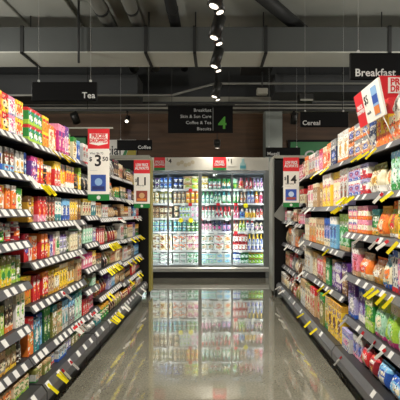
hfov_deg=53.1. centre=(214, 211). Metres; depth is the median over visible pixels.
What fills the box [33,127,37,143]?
carton
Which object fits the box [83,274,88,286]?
pouch
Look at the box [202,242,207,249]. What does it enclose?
yoghurt multipack
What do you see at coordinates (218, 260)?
yoghurt multipack
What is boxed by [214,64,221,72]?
track spotlight
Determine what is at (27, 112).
carton
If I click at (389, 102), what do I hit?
cereal box
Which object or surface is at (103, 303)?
tin
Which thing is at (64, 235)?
carton
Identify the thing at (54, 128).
carton
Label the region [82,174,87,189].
pouch
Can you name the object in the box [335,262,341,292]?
cereal box
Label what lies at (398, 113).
cereal box
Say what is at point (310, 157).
cereal box
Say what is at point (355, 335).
cereal box
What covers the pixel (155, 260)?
yoghurt multipack
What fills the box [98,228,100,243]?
carton
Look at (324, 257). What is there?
cereal box
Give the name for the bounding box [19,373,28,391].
carton
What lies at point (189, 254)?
yoghurt multipack
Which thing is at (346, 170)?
cereal box
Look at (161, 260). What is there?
yoghurt multipack
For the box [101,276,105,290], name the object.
pouch
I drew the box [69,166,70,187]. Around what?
carton
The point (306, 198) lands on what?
pouch
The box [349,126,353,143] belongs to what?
cereal box
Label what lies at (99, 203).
carton
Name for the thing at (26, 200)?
carton
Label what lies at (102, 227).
carton
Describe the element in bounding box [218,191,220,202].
milk bottle
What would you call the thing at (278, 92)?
air duct
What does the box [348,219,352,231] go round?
cereal box
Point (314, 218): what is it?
cereal box
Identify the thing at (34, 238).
carton
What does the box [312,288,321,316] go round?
cereal box
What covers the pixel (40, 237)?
carton
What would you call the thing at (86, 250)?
carton
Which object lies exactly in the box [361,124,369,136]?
cereal box
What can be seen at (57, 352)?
carton
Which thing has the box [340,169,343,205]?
cereal box
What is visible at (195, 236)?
yoghurt multipack
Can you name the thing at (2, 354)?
carton
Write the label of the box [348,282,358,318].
cereal box
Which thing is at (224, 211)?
juice bottle
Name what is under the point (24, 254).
carton
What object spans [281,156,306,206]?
sign
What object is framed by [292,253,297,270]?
pouch
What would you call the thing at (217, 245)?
yoghurt multipack
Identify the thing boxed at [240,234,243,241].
milk carton
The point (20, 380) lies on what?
carton
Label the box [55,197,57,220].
carton
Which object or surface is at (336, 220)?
cereal box
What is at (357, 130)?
cereal box
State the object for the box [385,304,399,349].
pouch
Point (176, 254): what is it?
yoghurt multipack
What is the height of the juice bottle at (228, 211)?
0.231 m
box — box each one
[283,272,288,284]
[287,252,293,265]
[289,211,292,220]
[291,228,296,245]
[294,283,298,296]
[295,209,301,221]
[295,229,301,245]
[297,230,303,246]
[301,278,307,303]
[302,189,307,202]
[303,161,304,176]
[303,234,311,250]
[303,280,310,306]
[304,212,310,223]
[305,156,308,175]
[305,218,306,239]
[305,248,311,271]
[305,282,312,308]
[307,218,308,239]
[307,284,315,311]
[308,185,310,206]
[308,249,316,272]
[309,155,311,173]
[309,217,312,241]
[310,286,318,313]
[311,185,312,206]
[312,153,315,172]
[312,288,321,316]
[313,184,314,206]
[313,217,319,242]
[313,251,319,274]
[315,153,317,171]
[315,183,319,206]
[316,218,318,242]
[316,252,325,275]
[317,254,324,278]
[317,291,325,319]
[319,148,322,169]
[319,218,321,243]
[320,182,322,206]
[320,255,326,280]
[320,293,330,325]
[322,218,323,244]
[323,146,326,168]
[323,174,326,206]
[323,256,331,282]
[324,218,326,245]
[325,296,332,328]
[326,257,335,285]
[327,142,330,166]
[327,173,333,205]
[327,218,329,246]
[328,297,336,333]
[330,217,332,247]
[331,138,337,164]
[332,259,344,286]
[332,300,343,338]
[333,217,339,248]
[334,172,337,205]
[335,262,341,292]
[337,304,349,343]
[338,132,342,162]
[338,171,339,205]
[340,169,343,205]
[340,214,343,249]
[342,262,351,296]
[342,327,356,353]
[343,128,349,160]
[344,168,355,205]
[344,214,354,251]
[348,142,353,158]
[348,181,353,195]
[348,206,352,218]
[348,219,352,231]
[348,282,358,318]
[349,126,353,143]
[349,167,353,181]
[352,241,363,247]
[353,206,357,218]
[353,219,358,232]
[353,333,359,358]
[354,123,361,140]
[354,138,360,155]
[354,165,360,180]
[354,180,359,194]
[357,220,362,233]
[358,206,362,219]
[358,336,371,362]
[359,287,362,321]
[360,162,377,178]
[360,178,371,193]
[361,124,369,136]
[361,134,369,152]
[362,206,377,219]
[363,220,371,234]
[363,289,364,323]
[370,120,376,149]
[372,209,382,235]
[377,117,381,146]
[382,98,395,144]
[389,113,396,141]
[391,151,397,189]
[392,250,399,292]
[397,112,399,138]
[398,150,399,189]
[398,200,399,238]
[398,251,399,294]
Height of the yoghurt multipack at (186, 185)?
0.130 m
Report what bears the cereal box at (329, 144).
on the bay at (320, 333)
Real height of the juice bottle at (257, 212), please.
0.187 m
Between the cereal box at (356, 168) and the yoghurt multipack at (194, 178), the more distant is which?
the yoghurt multipack at (194, 178)
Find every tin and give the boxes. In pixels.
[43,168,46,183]
[95,304,103,318]
[97,302,105,316]
[103,300,108,314]
[112,187,116,196]
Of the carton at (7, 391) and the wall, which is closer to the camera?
the carton at (7, 391)
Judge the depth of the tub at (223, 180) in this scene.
8.12 m
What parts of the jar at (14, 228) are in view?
lid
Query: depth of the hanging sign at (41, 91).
3.69 m
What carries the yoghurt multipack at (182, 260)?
on the cooler
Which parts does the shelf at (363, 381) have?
price rail, shelf, price rail, price rail, price rail, price rail, price rail, shelf, shelf, shelf, shelf, shelf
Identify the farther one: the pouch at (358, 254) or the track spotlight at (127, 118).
the track spotlight at (127, 118)
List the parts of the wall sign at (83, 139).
frame, panel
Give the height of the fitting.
2.089 m
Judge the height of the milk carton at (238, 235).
0.162 m
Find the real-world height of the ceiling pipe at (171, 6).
0.273 m
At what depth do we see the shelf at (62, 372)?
2.81 m
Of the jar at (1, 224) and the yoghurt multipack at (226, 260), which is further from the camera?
the yoghurt multipack at (226, 260)
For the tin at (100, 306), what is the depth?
3.91 m
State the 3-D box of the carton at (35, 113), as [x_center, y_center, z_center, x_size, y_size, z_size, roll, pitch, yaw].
[-1.210,-0.594,2.555,0.130,0.105,0.065,0,0,0]
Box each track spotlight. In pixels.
[70,111,80,124]
[124,111,130,122]
[207,0,222,9]
[208,14,225,40]
[209,46,223,68]
[211,80,221,97]
[213,35,223,45]
[214,3,224,14]
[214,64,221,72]
[290,111,297,124]
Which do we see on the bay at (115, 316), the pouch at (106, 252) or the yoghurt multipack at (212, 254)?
the pouch at (106, 252)
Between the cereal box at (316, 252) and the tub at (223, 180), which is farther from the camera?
the tub at (223, 180)
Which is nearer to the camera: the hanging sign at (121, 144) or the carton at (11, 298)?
the carton at (11, 298)
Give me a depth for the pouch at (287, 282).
5.57 m
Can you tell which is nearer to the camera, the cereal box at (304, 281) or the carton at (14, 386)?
the carton at (14, 386)
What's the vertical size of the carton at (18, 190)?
0.121 m
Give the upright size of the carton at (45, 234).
0.165 m
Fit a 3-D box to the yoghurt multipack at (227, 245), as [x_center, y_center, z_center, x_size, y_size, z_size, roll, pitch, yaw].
[0.255,0.691,8.158,0.142,0.162,0.100,0,0,0]
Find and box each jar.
[0,223,3,242]
[3,223,9,241]
[4,221,18,240]
[15,340,20,363]
[74,174,77,188]
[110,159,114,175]
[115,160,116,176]
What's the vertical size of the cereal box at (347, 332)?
0.156 m
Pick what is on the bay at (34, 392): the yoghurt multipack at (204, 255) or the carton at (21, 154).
the carton at (21, 154)
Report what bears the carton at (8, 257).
on the bay at (34, 392)
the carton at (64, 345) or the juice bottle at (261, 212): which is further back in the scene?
the juice bottle at (261, 212)
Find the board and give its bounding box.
[354,77,393,146]
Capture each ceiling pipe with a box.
[88,0,138,72]
[121,0,159,71]
[164,0,188,71]
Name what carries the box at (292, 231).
on the bay at (282, 289)
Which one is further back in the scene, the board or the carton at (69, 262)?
the carton at (69, 262)
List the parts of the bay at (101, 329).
panel, shelf, shelf, shelf, shelf, price rail, price rail, price rail, price rail, price rail, shelf, price rail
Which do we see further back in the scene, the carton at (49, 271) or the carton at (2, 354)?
the carton at (49, 271)
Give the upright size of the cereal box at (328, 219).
0.267 m
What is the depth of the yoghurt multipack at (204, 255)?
8.11 m
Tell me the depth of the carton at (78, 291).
3.39 m
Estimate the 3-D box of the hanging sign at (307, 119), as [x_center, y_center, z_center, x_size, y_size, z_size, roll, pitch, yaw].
[1.365,-2.145,4.999,0.600,2.170,0.026,0,0,0]
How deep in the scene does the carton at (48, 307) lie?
2.79 m
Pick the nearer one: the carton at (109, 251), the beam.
the carton at (109, 251)
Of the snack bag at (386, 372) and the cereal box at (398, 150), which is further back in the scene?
the snack bag at (386, 372)
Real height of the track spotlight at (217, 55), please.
0.232 m
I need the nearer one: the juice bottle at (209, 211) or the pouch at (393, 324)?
the pouch at (393, 324)
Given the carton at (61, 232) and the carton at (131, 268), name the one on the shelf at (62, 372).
the carton at (61, 232)
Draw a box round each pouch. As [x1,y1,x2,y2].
[81,173,85,189]
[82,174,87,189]
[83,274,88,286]
[84,322,91,332]
[88,319,94,328]
[99,278,103,291]
[101,253,104,267]
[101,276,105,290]
[102,225,107,242]
[102,252,106,265]
[105,226,110,241]
[105,251,109,263]
[108,226,112,240]
[109,160,113,174]
[110,226,114,240]
[286,275,290,288]
[289,276,296,289]
[291,281,295,293]
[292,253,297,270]
[295,255,301,270]
[296,283,300,298]
[297,258,301,275]
[298,288,300,300]
[305,193,307,206]
[352,248,366,276]
[360,251,377,280]
[365,290,379,332]
[369,162,388,192]
[373,256,387,285]
[375,299,391,340]
[377,206,393,236]
[383,254,391,289]
[385,167,390,190]
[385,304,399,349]
[388,201,397,238]
[392,90,399,113]
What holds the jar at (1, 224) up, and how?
on the bay at (34, 392)
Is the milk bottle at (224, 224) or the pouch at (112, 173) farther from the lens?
the milk bottle at (224, 224)
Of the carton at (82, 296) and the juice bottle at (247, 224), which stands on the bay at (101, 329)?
the carton at (82, 296)
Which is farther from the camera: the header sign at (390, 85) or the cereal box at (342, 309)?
the cereal box at (342, 309)
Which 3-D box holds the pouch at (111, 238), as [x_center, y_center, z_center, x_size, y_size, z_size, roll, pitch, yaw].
[-1.196,0.243,4.515,0.083,0.168,0.093,0,0,0]
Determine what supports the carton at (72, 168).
on the shelf at (62, 372)
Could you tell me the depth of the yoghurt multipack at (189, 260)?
8.11 m
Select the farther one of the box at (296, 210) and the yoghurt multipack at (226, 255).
the yoghurt multipack at (226, 255)
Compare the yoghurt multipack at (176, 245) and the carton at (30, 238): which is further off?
the yoghurt multipack at (176, 245)
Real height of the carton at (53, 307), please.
0.223 m
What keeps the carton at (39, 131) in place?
on the shelf at (62, 372)
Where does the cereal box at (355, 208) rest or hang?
on the cereal box at (354, 220)
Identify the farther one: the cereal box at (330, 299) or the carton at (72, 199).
the cereal box at (330, 299)
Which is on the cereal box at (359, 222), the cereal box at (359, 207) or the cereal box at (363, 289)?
the cereal box at (359, 207)
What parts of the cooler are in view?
door, door, panel, price rail, price rail, price rail, price rail, price rail, price rail, header panel, door, door, panel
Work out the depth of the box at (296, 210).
5.20 m
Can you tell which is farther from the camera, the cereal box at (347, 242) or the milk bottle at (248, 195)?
the milk bottle at (248, 195)
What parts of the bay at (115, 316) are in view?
panel, shelf, shelf, shelf, shelf, shelf, price rail, price rail, shelf, price rail, price rail, price rail, price rail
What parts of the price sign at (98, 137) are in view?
arm, white panel, red panel, green panel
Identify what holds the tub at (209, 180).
on the cooler
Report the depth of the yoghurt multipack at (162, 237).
8.11 m
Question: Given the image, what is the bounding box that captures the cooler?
[152,157,268,277]
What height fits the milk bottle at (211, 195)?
0.242 m
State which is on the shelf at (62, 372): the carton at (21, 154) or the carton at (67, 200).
the carton at (67, 200)
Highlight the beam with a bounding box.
[23,97,356,113]
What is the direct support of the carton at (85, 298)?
on the bay at (101, 329)
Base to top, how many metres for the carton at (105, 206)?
0.136 m
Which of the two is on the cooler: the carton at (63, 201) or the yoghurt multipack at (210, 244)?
the yoghurt multipack at (210, 244)
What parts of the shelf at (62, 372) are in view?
panel, shelf, shelf, shelf, shelf, shelf, shelf, price rail, price rail, price rail, price rail, price rail, price rail, shelf, price rail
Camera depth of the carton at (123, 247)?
5.05 m
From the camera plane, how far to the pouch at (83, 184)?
3.50 m
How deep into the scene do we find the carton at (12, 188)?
2.26 m
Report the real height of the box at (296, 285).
0.158 m
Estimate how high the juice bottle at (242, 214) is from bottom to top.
0.187 m
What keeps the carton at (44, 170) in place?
on the shelf at (62, 372)
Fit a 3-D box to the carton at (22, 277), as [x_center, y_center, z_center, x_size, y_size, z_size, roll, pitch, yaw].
[-1.237,0.489,2.499,0.130,0.174,0.089,0,0,0]
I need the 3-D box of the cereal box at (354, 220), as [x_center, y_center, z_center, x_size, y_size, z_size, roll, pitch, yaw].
[1.091,0.106,3.021,0.070,0.099,0.095,0,0,0]
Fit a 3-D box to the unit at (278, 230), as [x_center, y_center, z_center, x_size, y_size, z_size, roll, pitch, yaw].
[1.385,0.215,6.340,1.000,2.170,0.410,0,0,0]
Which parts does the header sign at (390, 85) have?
text frame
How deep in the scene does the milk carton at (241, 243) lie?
8.11 m
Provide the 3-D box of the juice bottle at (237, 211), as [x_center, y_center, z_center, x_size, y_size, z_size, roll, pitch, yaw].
[0.464,0.006,8.139,0.064,0.231,0.064,0,0,1]
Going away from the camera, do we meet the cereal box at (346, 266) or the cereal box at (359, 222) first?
the cereal box at (359, 222)
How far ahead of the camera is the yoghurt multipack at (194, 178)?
8.11 m
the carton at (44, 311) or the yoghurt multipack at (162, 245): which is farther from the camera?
the yoghurt multipack at (162, 245)
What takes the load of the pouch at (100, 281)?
on the bay at (115, 316)
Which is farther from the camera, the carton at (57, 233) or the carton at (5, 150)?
the carton at (57, 233)
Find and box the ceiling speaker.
[297,67,313,103]
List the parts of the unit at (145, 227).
edge panel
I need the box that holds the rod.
[78,0,79,62]
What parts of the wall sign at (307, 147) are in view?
frame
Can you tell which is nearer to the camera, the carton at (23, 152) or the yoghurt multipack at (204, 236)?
the carton at (23, 152)
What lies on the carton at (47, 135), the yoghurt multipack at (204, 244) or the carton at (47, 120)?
the carton at (47, 120)
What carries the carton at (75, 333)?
on the shelf at (62, 372)
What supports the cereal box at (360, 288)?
on the shelf at (363, 381)
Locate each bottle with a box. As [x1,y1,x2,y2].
[202,191,204,202]
[206,191,209,202]
[208,207,210,217]
[210,191,213,202]
[212,207,214,217]
[212,220,216,230]
[214,191,217,202]
[215,207,218,217]
[217,220,221,230]
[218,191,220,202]
[219,207,222,217]
[222,191,225,202]
[222,220,225,230]
[223,207,226,217]
[226,191,230,202]
[227,207,230,217]
[227,220,230,230]
[233,191,235,202]
[236,191,238,202]
[236,207,238,217]
[239,178,243,188]
[240,209,244,217]
[246,220,249,230]
[247,191,249,202]
[248,234,250,249]
[249,178,251,188]
[250,191,253,202]
[250,221,253,230]
[252,234,254,249]
[253,178,255,188]
[254,191,257,202]
[254,220,258,230]
[255,209,258,217]
[255,234,258,249]
[259,191,262,202]
[259,209,262,217]
[259,220,262,230]
[259,234,262,249]
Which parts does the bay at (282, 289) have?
price rail, price rail, price rail, price rail, shelf, shelf, panel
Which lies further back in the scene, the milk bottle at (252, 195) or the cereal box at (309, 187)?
the milk bottle at (252, 195)
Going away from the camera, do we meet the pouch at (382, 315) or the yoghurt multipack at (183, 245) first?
the pouch at (382, 315)
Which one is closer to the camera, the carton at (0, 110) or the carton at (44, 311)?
the carton at (0, 110)
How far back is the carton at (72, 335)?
3.15 m
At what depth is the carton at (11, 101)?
2.26 m
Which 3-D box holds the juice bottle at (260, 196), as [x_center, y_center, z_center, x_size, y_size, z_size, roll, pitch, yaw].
[0.935,-0.296,8.148,0.082,0.242,0.082,0,0,0]
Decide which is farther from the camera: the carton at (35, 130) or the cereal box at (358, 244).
the cereal box at (358, 244)
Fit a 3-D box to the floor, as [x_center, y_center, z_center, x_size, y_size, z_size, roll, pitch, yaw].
[0.000,1.350,2.650,18.000,0.100,13.300,0,0,0]
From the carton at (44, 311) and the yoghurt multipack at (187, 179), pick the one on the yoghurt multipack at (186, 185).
the yoghurt multipack at (187, 179)
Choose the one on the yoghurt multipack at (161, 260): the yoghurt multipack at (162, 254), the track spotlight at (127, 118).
the yoghurt multipack at (162, 254)
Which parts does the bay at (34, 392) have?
shelf, shelf, shelf, shelf, price rail, price rail, price rail, price rail, price rail, price rail, price rail, shelf, price rail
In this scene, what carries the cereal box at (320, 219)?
on the bay at (320, 333)
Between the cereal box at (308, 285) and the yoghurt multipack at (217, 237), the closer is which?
the cereal box at (308, 285)
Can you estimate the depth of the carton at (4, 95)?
2.18 m
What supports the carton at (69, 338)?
on the shelf at (62, 372)
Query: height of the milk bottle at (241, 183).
0.231 m
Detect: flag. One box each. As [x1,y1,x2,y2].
[109,159,151,207]
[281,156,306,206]
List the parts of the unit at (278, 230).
edge panel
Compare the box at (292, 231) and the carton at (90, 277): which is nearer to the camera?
the carton at (90, 277)
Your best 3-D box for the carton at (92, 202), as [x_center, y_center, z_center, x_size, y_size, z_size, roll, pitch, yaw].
[-1.209,-0.037,3.735,0.130,0.136,0.070,0,0,1]
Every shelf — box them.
[0,141,96,399]
[158,191,259,191]
[332,138,399,399]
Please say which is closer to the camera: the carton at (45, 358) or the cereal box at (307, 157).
the carton at (45, 358)
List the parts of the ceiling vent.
grille frame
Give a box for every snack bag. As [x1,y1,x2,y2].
[361,344,377,367]
[369,352,382,378]
[378,359,399,390]
[390,371,399,399]
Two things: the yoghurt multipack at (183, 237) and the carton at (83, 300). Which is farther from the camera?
the yoghurt multipack at (183, 237)
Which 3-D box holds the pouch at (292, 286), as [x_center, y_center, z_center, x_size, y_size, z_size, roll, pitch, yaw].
[1.048,0.987,5.254,0.104,0.155,0.133,0,0,0]
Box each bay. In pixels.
[0,128,46,399]
[38,163,108,361]
[56,171,130,345]
[88,178,147,318]
[275,183,326,311]
[287,178,336,320]
[294,160,395,374]
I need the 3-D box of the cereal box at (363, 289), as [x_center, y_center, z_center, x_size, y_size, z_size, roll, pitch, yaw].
[1.115,0.681,2.862,0.070,0.259,0.096,0,0,0]
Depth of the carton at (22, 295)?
2.38 m
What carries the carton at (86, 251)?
on the bay at (101, 329)
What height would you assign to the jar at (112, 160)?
0.200 m
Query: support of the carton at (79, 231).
on the shelf at (62, 372)
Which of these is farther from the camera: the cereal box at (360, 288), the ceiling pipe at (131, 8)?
the ceiling pipe at (131, 8)
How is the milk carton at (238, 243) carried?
on the cooler
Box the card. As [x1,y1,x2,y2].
[273,203,286,221]
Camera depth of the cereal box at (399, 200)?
2.29 m
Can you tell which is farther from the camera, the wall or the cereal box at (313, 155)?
the wall
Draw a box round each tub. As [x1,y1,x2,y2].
[174,206,178,211]
[174,212,178,217]
[208,179,211,188]
[213,179,216,188]
[217,179,220,188]
[222,179,225,188]
[226,179,230,188]
[233,179,237,188]
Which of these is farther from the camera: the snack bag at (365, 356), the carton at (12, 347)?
the snack bag at (365, 356)
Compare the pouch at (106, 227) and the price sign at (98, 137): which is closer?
the price sign at (98, 137)
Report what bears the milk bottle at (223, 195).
on the cooler
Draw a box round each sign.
[32,80,96,100]
[67,127,112,200]
[70,136,87,144]
[109,140,136,154]
[117,139,151,149]
[166,104,234,132]
[266,146,299,156]
[288,140,331,154]
[300,110,347,126]
[349,50,399,79]
[379,76,399,99]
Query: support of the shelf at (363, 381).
on the floor
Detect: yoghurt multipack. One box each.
[153,234,158,241]
[153,242,158,249]
[153,252,158,257]
[153,258,158,262]
[159,234,165,241]
[159,242,165,249]
[159,252,165,257]
[159,258,165,262]
[166,234,171,241]
[166,242,171,249]
[173,234,179,241]
[173,242,179,249]
[173,252,179,257]
[173,258,179,262]
[180,234,186,241]
[180,242,186,249]
[180,252,186,257]
[180,258,186,262]
[184,176,191,182]
[184,183,191,188]
[187,234,192,241]
[187,242,192,249]
[187,252,192,257]
[187,258,192,262]
[192,176,197,182]
[192,183,197,188]
[193,234,197,241]
[193,242,197,249]
[193,252,197,257]
[202,234,207,241]
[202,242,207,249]
[202,252,208,257]
[202,258,208,262]
[208,234,213,241]
[208,242,213,249]
[209,252,215,257]
[209,258,215,262]
[214,234,223,241]
[214,242,223,249]
[216,252,223,257]
[216,258,223,262]
[224,234,230,241]
[224,242,230,249]
[224,252,230,257]
[224,258,230,262]
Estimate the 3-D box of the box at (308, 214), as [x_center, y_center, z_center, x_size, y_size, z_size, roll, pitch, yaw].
[1.107,0.071,4.795,0.070,0.148,0.091,0,0,0]
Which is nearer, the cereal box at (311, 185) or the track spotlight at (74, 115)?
the cereal box at (311, 185)
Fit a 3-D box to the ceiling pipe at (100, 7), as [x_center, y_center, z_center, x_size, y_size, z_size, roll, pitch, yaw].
[-1.750,-3.151,6.225,0.233,0.295,4.850,0,0,0]
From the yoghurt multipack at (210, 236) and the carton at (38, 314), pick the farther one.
the yoghurt multipack at (210, 236)
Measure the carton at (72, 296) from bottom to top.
0.213 m
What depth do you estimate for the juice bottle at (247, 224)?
8.12 m
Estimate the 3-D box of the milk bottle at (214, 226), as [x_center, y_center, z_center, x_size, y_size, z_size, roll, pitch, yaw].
[-0.009,0.284,8.154,0.094,0.222,0.094,0,0,0]
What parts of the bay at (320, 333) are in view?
price rail, shelf, price rail, price rail, price rail, price rail, shelf, shelf, shelf, shelf, panel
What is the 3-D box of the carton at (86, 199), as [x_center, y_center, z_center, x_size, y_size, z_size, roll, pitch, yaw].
[-1.212,-0.043,3.586,0.130,0.148,0.069,0,0,0]
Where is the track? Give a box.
[33,67,355,110]
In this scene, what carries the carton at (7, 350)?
on the bay at (34, 392)
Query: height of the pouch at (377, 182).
0.194 m
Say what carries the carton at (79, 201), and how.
on the shelf at (62, 372)
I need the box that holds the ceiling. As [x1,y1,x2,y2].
[6,0,399,26]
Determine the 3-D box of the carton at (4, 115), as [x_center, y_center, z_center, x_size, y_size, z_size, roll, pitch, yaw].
[-1.212,-0.493,2.189,0.130,0.105,0.069,0,0,0]
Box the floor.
[55,277,361,399]
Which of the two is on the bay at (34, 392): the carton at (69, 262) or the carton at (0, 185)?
the carton at (0, 185)
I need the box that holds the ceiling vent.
[240,67,272,95]
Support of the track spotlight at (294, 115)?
attached to the track
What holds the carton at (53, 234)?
on the shelf at (62, 372)
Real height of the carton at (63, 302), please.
0.212 m
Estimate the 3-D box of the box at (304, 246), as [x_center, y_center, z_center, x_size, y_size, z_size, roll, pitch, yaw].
[1.115,0.371,4.829,0.070,0.194,0.160,0,0,-1]
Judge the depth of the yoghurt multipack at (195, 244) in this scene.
8.11 m
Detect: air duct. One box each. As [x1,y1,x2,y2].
[0,67,142,103]
[271,67,373,99]
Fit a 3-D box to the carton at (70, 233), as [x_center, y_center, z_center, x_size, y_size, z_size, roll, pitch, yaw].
[-1.213,0.235,3.202,0.130,0.151,0.054,0,0,0]
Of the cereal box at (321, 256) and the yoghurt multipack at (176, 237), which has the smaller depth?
the cereal box at (321, 256)
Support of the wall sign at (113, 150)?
attached to the wall
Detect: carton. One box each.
[0,90,1,109]
[0,110,1,128]
[0,146,1,168]
[0,184,9,208]
[0,185,3,208]
[0,186,1,208]
[0,255,10,285]
[0,256,5,287]
[0,298,8,333]
[0,305,3,336]
[0,350,4,376]
[0,393,4,399]
[2,92,7,112]
[2,111,7,130]
[2,146,8,170]
[2,387,10,399]
[3,152,25,180]
[3,233,28,262]
[5,347,9,372]
[7,196,31,221]
[8,95,14,115]
[8,114,14,133]
[9,148,13,171]
[9,297,12,330]
[9,382,18,399]
[10,185,15,208]
[10,343,15,368]
[11,255,19,281]
[11,256,14,283]
[13,294,19,328]
[14,99,22,119]
[14,150,18,172]
[15,117,22,136]
[15,378,23,395]
[16,188,20,208]
[19,151,23,173]
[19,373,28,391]
[20,274,39,299]
[20,275,30,304]
[20,292,24,325]
[20,316,32,356]
[22,107,32,125]
[23,124,32,141]
[23,270,47,297]
[25,312,41,344]
[25,368,37,382]
[26,156,36,181]
[28,233,47,257]
[29,234,43,258]
[29,236,31,260]
[30,275,35,301]
[30,308,46,342]
[31,236,36,259]
[31,363,41,378]
[32,196,41,221]
[32,197,33,221]
[33,110,37,127]
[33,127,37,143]
[33,317,39,352]
[37,113,41,129]
[37,157,39,182]
[38,129,41,144]
[38,231,59,254]
[38,269,53,293]
[38,360,47,374]
[40,158,42,183]
[41,115,45,131]
[41,196,47,220]
[41,197,45,221]
[41,267,58,291]
[42,131,45,146]
[42,357,50,370]
[43,161,56,185]
[46,117,48,132]
[46,133,48,147]
[46,306,49,339]
[47,165,50,184]
[47,264,61,289]
[48,124,53,149]
[48,197,51,220]
[48,234,52,255]
[48,239,49,256]
[48,270,50,294]
[49,123,61,152]
[49,304,56,337]
[49,351,53,364]
[52,197,54,220]
[52,349,60,361]
[53,234,54,254]
[53,301,61,333]
[54,128,55,150]
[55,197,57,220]
[55,346,63,358]
[56,263,64,287]
[57,162,59,185]
[58,197,60,220]
[58,299,67,327]
[58,344,65,355]
[59,262,67,286]
[60,231,68,251]
[60,234,62,253]
[61,164,64,186]
[61,198,65,220]
[62,126,64,153]
[62,234,65,252]
[62,261,70,283]
[62,297,71,325]
[62,301,64,329]
[63,198,71,219]
[64,126,68,155]
[65,165,68,187]
[65,260,73,282]
[65,295,74,322]
[66,199,69,219]
[66,230,81,248]
[68,225,84,243]
[68,259,78,280]
[68,336,70,348]
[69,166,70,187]
[69,231,74,249]
[69,232,72,250]
[69,292,77,320]
[70,137,75,157]
[70,333,73,345]
[71,167,73,188]
[72,199,73,219]
[72,258,80,279]
[73,331,77,342]
[74,168,80,189]
[74,199,76,219]
[74,290,81,317]
[75,231,77,249]
[75,254,85,268]
[77,141,79,159]
[78,199,80,219]
[80,143,85,162]
[80,199,85,215]
[81,274,93,285]
[82,295,90,308]
[82,296,88,311]
[82,297,86,313]
[82,299,84,315]
[85,199,87,215]
[85,225,87,242]
[86,145,87,163]
[86,250,95,263]
[86,251,91,265]
[87,252,89,266]
[88,201,90,214]
[88,225,89,241]
[90,225,91,241]
[91,201,93,214]
[92,227,95,240]
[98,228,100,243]
[99,203,100,217]
[99,274,109,288]
[101,204,103,217]
[102,227,103,243]
[102,250,111,262]
[104,205,106,217]
[109,248,117,260]
[112,204,121,216]
[112,224,121,239]
[114,223,123,238]
[117,187,121,197]
[120,245,127,259]
[121,246,124,260]
[127,206,134,215]
[128,263,132,274]
[236,234,239,241]
[236,242,239,249]
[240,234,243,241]
[240,242,243,249]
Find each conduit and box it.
[7,82,370,95]
[23,105,355,106]
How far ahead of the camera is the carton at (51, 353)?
2.76 m
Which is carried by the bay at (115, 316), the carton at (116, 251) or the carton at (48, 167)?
the carton at (116, 251)
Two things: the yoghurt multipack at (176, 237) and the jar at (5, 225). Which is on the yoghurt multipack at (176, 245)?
the yoghurt multipack at (176, 237)
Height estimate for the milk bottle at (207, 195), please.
0.242 m
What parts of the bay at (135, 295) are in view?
panel, shelf, shelf, shelf, shelf, price rail, price rail, price rail, price rail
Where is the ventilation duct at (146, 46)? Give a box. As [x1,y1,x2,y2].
[0,12,399,67]
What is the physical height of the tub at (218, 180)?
0.209 m
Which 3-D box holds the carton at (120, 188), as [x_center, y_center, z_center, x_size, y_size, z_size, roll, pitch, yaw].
[-1.196,-0.236,4.881,0.100,0.143,0.064,0,0,0]
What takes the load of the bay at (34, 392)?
on the floor
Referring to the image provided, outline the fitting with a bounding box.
[214,101,219,148]
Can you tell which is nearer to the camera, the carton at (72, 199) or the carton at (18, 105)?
the carton at (18, 105)
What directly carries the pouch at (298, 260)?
on the bay at (282, 289)
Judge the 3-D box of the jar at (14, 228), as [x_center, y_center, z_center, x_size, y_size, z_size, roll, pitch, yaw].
[-1.204,0.112,2.365,0.087,0.113,0.087,0,0,0]
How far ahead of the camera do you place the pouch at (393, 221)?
2.38 m
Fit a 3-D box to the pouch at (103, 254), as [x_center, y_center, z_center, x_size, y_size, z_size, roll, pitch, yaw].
[-1.187,0.501,4.240,0.082,0.149,0.076,0,0,1]
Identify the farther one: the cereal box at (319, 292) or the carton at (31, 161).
the cereal box at (319, 292)
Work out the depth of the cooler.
7.90 m
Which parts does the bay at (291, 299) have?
price rail, shelf, price rail, shelf, shelf, panel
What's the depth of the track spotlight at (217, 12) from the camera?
3.23 m
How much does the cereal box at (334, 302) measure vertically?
0.301 m
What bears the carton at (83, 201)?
on the bay at (101, 329)
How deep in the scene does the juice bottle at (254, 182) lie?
8.12 m
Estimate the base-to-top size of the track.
1.319 m
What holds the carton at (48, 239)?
on the shelf at (62, 372)
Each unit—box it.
[109,155,152,296]
[269,155,309,296]
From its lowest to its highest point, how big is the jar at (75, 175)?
0.131 m
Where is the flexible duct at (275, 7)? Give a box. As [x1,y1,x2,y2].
[255,0,307,26]
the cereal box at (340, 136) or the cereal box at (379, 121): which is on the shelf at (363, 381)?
the cereal box at (379, 121)
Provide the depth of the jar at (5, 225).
2.26 m
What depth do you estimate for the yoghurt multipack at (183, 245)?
8.11 m
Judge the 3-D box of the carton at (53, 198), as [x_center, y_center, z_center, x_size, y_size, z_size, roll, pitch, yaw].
[-1.216,-0.022,2.852,0.130,0.172,0.050,0,0,0]
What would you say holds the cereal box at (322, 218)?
on the bay at (320, 333)
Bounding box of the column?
[263,111,281,170]
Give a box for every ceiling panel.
[0,0,31,26]
[7,0,84,26]
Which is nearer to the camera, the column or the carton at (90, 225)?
the carton at (90, 225)
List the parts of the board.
red panel, white panel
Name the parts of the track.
rail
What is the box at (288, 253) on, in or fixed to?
on the bay at (282, 289)
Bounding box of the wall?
[41,114,358,156]
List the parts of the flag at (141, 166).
arm, white panel, red panel, green panel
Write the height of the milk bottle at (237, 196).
0.242 m

